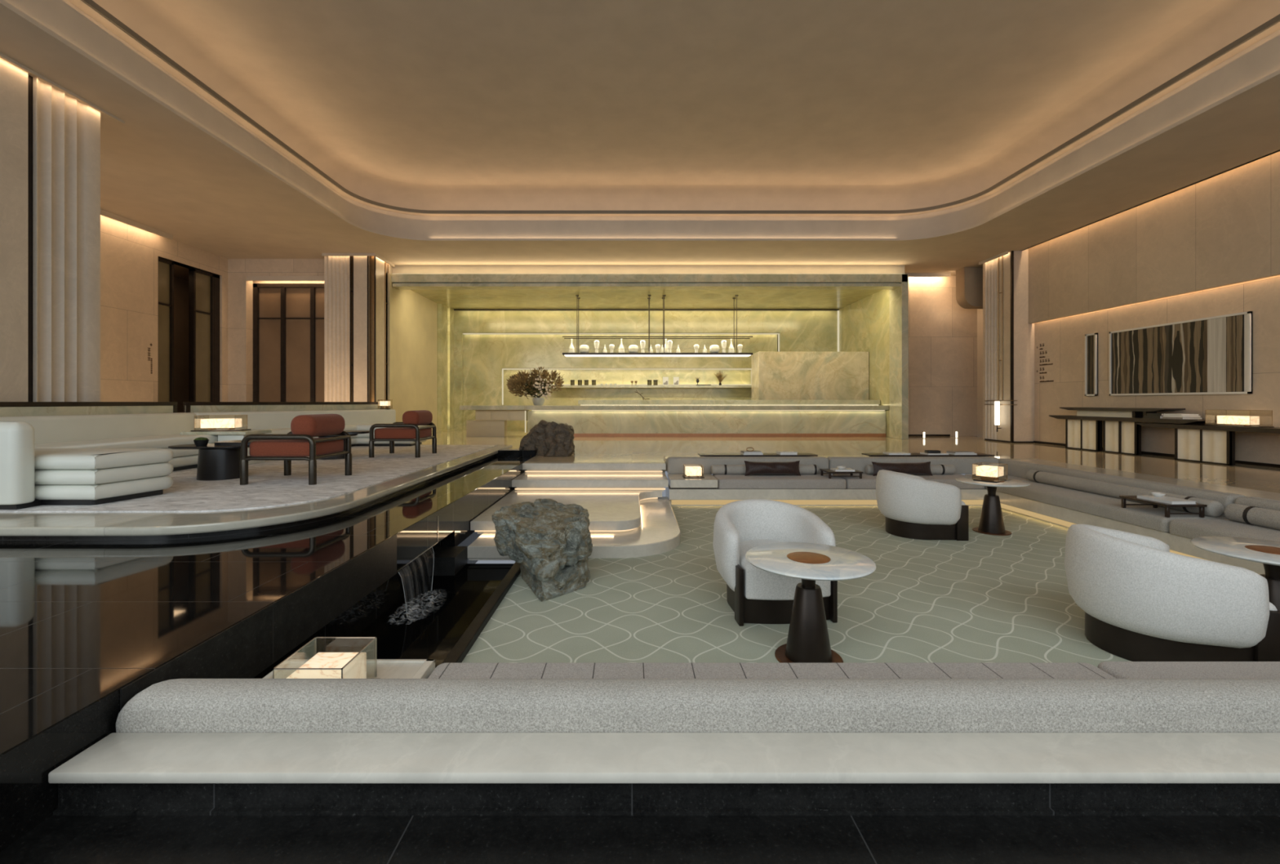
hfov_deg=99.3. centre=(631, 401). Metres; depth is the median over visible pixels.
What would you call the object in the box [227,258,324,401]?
wall
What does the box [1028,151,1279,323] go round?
wall
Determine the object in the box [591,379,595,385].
canister
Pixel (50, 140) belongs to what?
pillar
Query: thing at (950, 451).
book
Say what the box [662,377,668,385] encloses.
picture frame
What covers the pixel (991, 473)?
table lamp
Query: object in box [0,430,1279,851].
floor
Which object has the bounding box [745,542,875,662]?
round table
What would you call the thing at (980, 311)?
wall
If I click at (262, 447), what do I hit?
seat cushion
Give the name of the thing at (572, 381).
canister
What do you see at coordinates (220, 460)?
coffee table
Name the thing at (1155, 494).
dish
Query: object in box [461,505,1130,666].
floor
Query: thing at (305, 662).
table lamp
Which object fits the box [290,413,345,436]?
cushion
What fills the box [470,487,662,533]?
step
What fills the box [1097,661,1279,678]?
seat cushion
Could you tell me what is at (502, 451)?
trim
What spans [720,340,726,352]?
vase
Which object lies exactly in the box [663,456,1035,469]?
trim
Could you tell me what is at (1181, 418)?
book
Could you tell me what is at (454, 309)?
trim
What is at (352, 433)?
coffee table
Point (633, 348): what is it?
decanter
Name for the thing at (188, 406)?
wall
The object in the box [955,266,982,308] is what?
wall
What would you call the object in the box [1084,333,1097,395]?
painting
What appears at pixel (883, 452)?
book
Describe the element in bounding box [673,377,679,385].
picture frame
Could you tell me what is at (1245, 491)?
trim
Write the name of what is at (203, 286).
door
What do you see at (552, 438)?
boulder
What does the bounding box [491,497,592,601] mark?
boulder
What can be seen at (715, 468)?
bolster
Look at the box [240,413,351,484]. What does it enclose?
armchair
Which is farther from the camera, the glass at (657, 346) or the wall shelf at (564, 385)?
the wall shelf at (564, 385)
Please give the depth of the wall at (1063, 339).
10.05 m
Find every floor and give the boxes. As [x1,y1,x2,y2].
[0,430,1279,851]
[0,814,1279,863]
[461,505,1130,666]
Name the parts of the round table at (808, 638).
plate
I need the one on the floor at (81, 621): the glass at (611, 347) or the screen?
the screen
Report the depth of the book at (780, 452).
9.09 m
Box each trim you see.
[0,454,494,540]
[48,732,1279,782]
[82,0,1279,213]
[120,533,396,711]
[396,515,438,572]
[427,546,520,663]
[453,309,839,310]
[462,310,839,404]
[494,448,537,455]
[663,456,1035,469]
[1008,458,1279,500]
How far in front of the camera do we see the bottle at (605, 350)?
16.74 m
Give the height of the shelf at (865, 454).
0.061 m
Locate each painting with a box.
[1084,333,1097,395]
[1109,311,1252,395]
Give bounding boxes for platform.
[0,444,512,535]
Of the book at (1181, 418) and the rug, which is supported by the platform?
the rug
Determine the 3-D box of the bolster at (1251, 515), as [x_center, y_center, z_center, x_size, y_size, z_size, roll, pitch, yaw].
[5.870,1.075,4.050,0.178,0.178,2.560,0,0,0]
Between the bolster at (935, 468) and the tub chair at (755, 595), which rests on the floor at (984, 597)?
the tub chair at (755, 595)
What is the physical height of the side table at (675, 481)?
0.145 m
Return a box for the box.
[924,449,940,453]
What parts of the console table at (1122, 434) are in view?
pedestal frame, tier panel, pedestal frame, tier post, tier post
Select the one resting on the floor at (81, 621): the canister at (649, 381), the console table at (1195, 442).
the console table at (1195, 442)
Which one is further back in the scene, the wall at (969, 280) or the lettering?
the wall at (969, 280)
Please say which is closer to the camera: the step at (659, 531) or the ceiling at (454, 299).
the step at (659, 531)
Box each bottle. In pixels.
[568,338,574,352]
[602,344,607,352]
[617,338,624,352]
[664,338,668,352]
[675,344,680,352]
[702,344,706,352]
[728,338,734,352]
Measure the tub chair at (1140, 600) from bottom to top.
0.750 m
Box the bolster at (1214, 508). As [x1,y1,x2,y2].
[1026,470,1224,516]
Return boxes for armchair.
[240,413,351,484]
[368,409,436,457]
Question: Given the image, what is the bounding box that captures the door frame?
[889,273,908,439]
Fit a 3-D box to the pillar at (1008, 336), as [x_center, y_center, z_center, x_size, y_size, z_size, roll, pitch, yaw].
[9.637,-1.550,13.825,0.726,5.100,1.150,0,0,0]
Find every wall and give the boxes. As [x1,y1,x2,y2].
[0,401,177,417]
[100,214,227,412]
[182,401,379,412]
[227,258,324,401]
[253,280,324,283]
[386,272,436,432]
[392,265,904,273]
[436,302,453,431]
[453,310,837,430]
[839,289,889,437]
[908,275,977,435]
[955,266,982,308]
[975,266,982,436]
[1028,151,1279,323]
[1034,275,1279,464]
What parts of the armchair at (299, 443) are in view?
leg, seat rail, frame, leg, leg, frame, rail, cross rail, leg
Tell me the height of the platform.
0.065 m
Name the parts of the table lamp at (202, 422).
glass pane, lamp shade, glass pane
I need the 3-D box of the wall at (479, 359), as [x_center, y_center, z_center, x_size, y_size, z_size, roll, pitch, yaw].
[0.450,-1.150,19.330,13.900,4.300,0.540,0,0,0]
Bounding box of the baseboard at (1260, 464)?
[908,434,1279,467]
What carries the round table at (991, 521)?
on the floor at (984, 597)
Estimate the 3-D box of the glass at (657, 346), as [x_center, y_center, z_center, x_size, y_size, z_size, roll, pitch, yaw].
[0.796,-1.640,16.780,0.170,0.280,0.170,0,0,0]
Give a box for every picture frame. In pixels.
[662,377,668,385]
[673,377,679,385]
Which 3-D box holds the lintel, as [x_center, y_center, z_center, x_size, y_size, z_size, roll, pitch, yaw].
[0.450,-3.255,14.720,13.820,0.330,0.440,0,0,0]
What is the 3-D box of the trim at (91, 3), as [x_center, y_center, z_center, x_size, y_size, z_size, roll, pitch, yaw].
[0.720,-4.390,3.930,13.420,0.070,17.320,0,0,0]
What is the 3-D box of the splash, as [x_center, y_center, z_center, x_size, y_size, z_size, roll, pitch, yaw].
[-1.663,1.605,4.350,0.379,0.046,0.800,0,0,0]
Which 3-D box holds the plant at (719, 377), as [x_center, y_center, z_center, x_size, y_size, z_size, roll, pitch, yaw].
[3.133,-0.859,19.208,0.507,0.548,0.345,0,0,0]
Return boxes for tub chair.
[712,498,837,626]
[875,469,968,540]
[1064,524,1279,661]
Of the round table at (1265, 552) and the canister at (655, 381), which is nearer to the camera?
the round table at (1265, 552)
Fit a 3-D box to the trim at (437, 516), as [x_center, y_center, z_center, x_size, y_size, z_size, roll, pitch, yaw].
[-1.788,1.173,4.564,0.005,0.245,0.888,0,0,0]
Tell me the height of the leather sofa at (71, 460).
0.723 m
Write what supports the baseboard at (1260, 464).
attached to the wall at (980, 311)
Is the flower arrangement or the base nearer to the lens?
the base
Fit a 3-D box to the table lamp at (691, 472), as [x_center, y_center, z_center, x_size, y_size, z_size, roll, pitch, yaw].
[0.950,1.072,8.420,0.315,0.186,0.251,0,0,0]
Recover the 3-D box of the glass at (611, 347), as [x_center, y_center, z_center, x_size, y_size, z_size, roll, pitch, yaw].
[-0.624,-1.640,16.780,0.170,0.280,0.170,0,0,0]
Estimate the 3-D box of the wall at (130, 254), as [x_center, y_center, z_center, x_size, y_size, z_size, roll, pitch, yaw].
[-11.175,-1.550,10.750,1.450,5.100,9.500,0,0,0]
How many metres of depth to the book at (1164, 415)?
9.22 m
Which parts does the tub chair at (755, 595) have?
post, seat, post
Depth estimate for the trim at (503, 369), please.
19.29 m
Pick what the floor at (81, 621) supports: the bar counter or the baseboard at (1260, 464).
the bar counter
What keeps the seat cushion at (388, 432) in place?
on the armchair at (408, 429)
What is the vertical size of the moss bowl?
0.098 m
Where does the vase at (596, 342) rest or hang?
on the shelf at (566, 354)
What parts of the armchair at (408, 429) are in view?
leg, leg, seat rail, frame, frame, leg, rail, cross rail, leg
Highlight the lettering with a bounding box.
[1036,343,1053,382]
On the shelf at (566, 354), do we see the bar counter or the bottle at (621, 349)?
the bottle at (621, 349)
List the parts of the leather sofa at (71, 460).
armrest, backrest, seat, backrest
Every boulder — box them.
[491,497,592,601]
[519,419,574,456]
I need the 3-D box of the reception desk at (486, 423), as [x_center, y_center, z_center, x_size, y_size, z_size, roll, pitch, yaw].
[-3.925,0.615,15.852,1.750,0.770,0.495,0,0,0]
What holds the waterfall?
on the pool water
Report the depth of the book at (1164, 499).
5.59 m
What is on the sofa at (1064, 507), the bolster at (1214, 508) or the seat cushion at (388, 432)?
the bolster at (1214, 508)
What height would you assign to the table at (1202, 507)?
0.130 m
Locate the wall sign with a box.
[147,342,152,373]
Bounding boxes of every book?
[740,450,761,453]
[740,452,763,454]
[776,450,797,454]
[830,467,855,471]
[882,451,910,454]
[920,452,949,454]
[946,450,974,453]
[946,452,977,454]
[1137,494,1195,503]
[1143,415,1163,418]
[1146,413,1163,415]
[1162,417,1202,419]
[1163,413,1198,415]
[1163,414,1200,417]
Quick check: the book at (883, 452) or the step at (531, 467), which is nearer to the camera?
the step at (531, 467)
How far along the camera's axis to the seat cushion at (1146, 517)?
6.34 m
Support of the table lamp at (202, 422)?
on the side table at (222, 435)
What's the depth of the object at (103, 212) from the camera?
11.80 m
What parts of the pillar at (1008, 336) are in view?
bronze rail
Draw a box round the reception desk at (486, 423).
[466,409,528,436]
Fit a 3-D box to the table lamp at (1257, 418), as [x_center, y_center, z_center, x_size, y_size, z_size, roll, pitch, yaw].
[9.520,0.255,8.540,0.341,0.256,0.740,0,0,0]
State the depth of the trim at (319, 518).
3.99 m
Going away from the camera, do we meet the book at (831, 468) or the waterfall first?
the waterfall
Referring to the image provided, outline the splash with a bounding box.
[399,595,432,618]
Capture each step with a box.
[467,496,680,559]
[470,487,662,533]
[511,471,668,491]
[522,462,666,472]
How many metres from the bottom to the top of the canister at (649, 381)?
0.190 m
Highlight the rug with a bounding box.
[0,444,496,511]
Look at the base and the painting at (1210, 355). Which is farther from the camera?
the painting at (1210, 355)
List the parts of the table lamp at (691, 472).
lamp shade, glass pane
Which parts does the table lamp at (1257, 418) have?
lamp shade, glass pane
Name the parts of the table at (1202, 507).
leg, leg, leg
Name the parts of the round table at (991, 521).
plate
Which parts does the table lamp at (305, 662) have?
glass pane, lamp shade, glass pane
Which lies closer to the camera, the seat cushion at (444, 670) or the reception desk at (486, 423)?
the seat cushion at (444, 670)
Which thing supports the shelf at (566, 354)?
hanging from the ceiling at (454, 299)
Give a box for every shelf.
[548,384,751,387]
[562,294,752,356]
[577,400,879,404]
[697,453,817,456]
[862,453,995,456]
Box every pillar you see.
[0,57,100,401]
[324,255,392,408]
[982,248,1034,441]
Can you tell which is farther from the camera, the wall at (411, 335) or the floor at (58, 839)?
the wall at (411, 335)
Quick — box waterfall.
[398,546,434,616]
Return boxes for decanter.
[579,344,589,352]
[628,344,638,352]
[709,344,719,352]
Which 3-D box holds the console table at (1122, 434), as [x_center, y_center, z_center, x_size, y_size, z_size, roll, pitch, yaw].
[9.560,0.557,10.550,0.480,0.885,3.200,0,0,0]
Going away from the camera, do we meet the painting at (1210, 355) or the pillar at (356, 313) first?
the painting at (1210, 355)
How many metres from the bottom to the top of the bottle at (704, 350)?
0.270 m
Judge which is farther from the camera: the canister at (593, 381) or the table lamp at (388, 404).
the canister at (593, 381)
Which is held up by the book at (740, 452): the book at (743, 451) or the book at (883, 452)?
the book at (743, 451)
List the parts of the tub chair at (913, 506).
post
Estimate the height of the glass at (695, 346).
0.280 m
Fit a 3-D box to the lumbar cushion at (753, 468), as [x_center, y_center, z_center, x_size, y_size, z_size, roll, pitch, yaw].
[2.205,1.040,8.530,0.880,0.233,0.171,0,0,0]
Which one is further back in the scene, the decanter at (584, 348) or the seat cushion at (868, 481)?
the decanter at (584, 348)
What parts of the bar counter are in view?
panel, kick plate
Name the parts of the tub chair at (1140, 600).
post, seat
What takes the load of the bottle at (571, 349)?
on the shelf at (566, 354)
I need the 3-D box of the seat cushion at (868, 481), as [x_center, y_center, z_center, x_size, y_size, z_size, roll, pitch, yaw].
[4.282,1.235,8.510,2.075,0.150,0.700,0,0,0]
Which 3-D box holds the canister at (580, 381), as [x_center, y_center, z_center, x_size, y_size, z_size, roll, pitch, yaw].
[-1.840,-0.680,19.200,0.156,0.190,0.154,0,0,0]
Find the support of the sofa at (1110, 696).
on the floor at (984, 597)
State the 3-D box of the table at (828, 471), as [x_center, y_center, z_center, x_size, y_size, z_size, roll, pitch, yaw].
[3.230,1.107,8.400,0.520,0.105,0.400,0,0,0]
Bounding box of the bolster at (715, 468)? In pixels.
[711,464,818,474]
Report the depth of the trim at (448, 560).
4.51 m
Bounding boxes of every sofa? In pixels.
[0,408,426,509]
[115,661,1279,732]
[665,456,999,505]
[964,458,1279,574]
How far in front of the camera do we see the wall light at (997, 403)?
13.61 m
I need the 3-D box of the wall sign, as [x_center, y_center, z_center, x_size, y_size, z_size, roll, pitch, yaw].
[-10.447,-0.947,11.777,0.006,0.666,0.115,0,0,0]
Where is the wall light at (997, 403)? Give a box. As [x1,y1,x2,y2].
[994,400,1001,431]
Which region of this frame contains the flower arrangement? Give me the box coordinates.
[506,366,564,405]
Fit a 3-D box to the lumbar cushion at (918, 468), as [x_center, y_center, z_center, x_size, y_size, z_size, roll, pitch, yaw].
[4.240,1.048,8.530,0.950,0.218,0.170,0,0,-2]
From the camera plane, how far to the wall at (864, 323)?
16.42 m
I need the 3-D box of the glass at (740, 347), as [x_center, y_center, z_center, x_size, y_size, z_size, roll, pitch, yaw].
[3.337,-1.640,16.780,0.170,0.280,0.170,0,0,0]
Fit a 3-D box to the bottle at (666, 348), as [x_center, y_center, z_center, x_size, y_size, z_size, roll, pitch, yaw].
[1.048,-1.725,16.780,0.200,0.450,0.200,0,0,0]
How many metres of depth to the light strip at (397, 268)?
14.70 m
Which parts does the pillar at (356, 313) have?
bronze rail, corner rail, rail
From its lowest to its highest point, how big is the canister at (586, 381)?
0.190 m
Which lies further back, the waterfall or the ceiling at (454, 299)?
the ceiling at (454, 299)
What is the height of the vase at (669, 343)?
0.405 m
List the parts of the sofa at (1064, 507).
backrest, backrest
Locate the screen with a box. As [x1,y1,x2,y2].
[751,351,868,399]
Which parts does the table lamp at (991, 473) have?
glass pane, lamp shade, glass pane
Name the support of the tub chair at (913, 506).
on the floor at (984, 597)
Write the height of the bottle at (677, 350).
0.270 m
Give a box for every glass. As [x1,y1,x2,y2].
[608,344,614,352]
[654,344,660,352]
[693,344,698,352]
[737,344,742,352]
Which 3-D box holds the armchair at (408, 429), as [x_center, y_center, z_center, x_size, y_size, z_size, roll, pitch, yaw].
[-3.755,0.508,8.960,0.806,0.740,0.804,0,0,0]
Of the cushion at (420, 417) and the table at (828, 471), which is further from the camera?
the cushion at (420, 417)
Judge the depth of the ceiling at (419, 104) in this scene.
8.94 m
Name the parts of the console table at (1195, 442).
pedestal frame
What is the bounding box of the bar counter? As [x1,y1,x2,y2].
[459,404,888,436]
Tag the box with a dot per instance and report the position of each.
(926, 451)
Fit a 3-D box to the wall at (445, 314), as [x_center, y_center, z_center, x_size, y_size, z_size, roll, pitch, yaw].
[-6.470,-1.150,18.850,0.460,4.300,1.900,0,0,0]
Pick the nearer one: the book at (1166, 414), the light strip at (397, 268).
the book at (1166, 414)
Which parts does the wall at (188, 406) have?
post, rail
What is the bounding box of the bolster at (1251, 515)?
[1224,503,1279,529]
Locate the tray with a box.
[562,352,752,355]
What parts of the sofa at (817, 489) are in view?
backrest, backrest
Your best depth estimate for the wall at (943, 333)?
15.90 m
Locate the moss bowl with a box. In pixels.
[193,436,208,445]
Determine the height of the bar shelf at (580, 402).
0.160 m
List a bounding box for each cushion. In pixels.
[249,437,343,456]
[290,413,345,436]
[374,426,431,438]
[402,409,432,425]
[427,662,1115,678]
[712,473,846,488]
[744,460,800,475]
[832,473,984,488]
[871,461,933,475]
[964,474,1228,532]
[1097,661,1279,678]
[1168,519,1279,541]
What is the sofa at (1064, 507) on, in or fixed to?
on the floor at (984, 597)
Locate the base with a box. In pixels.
[53,782,1279,815]
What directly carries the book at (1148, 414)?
on the book at (1144, 416)
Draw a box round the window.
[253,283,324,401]
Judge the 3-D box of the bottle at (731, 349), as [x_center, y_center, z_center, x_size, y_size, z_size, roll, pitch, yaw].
[3.067,-1.725,16.780,0.200,0.450,0.200,0,0,0]
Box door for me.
[158,256,219,401]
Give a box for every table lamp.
[190,414,251,431]
[272,636,377,678]
[377,399,392,408]
[682,464,704,478]
[972,462,1007,482]
[1204,409,1274,426]
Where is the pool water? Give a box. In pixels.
[337,563,514,667]
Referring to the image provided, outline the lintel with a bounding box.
[391,273,907,289]
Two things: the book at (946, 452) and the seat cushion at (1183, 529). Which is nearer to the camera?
the seat cushion at (1183, 529)
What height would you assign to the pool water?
0.030 m
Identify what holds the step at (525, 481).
on the step at (609, 510)
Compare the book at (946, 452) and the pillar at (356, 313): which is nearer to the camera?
the book at (946, 452)
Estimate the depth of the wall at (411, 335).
15.78 m
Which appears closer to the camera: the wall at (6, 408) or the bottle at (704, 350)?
the wall at (6, 408)
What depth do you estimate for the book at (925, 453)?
9.09 m
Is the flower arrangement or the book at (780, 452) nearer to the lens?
the book at (780, 452)
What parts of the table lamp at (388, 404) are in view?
lamp shade, glass pane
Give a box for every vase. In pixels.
[594,340,599,352]
[640,340,645,352]
[666,340,672,352]
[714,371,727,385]
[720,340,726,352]
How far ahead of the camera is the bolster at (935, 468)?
8.63 m
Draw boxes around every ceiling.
[0,0,1279,275]
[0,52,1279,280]
[411,289,880,309]
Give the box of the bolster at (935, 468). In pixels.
[864,464,955,474]
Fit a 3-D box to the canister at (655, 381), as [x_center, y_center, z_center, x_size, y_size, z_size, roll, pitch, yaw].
[0.833,-0.680,19.200,0.156,0.190,0.154,0,0,0]
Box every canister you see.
[570,379,574,385]
[577,379,582,385]
[584,379,588,385]
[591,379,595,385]
[647,379,651,385]
[653,379,657,385]
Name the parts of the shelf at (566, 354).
hanger rod, hanger rod, hanger rod, rail, hanger rod, hanger rod, hanger rod, hanger rod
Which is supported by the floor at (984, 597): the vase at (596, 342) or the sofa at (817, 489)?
the sofa at (817, 489)
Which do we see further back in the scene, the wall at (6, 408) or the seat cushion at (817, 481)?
the seat cushion at (817, 481)
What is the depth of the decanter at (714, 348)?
16.66 m
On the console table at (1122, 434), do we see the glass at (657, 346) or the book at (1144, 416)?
the book at (1144, 416)
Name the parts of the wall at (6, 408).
rail, post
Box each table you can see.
[168,440,260,480]
[180,429,271,464]
[262,658,435,678]
[318,430,369,459]
[667,474,717,488]
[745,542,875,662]
[819,468,862,478]
[955,476,1030,535]
[1048,407,1217,455]
[1119,495,1207,517]
[1135,422,1279,465]
[1190,536,1279,610]
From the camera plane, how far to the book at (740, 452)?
9.08 m
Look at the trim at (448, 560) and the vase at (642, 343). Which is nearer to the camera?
the trim at (448, 560)
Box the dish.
[1151,492,1165,497]
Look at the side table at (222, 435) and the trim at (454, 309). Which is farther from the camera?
the trim at (454, 309)

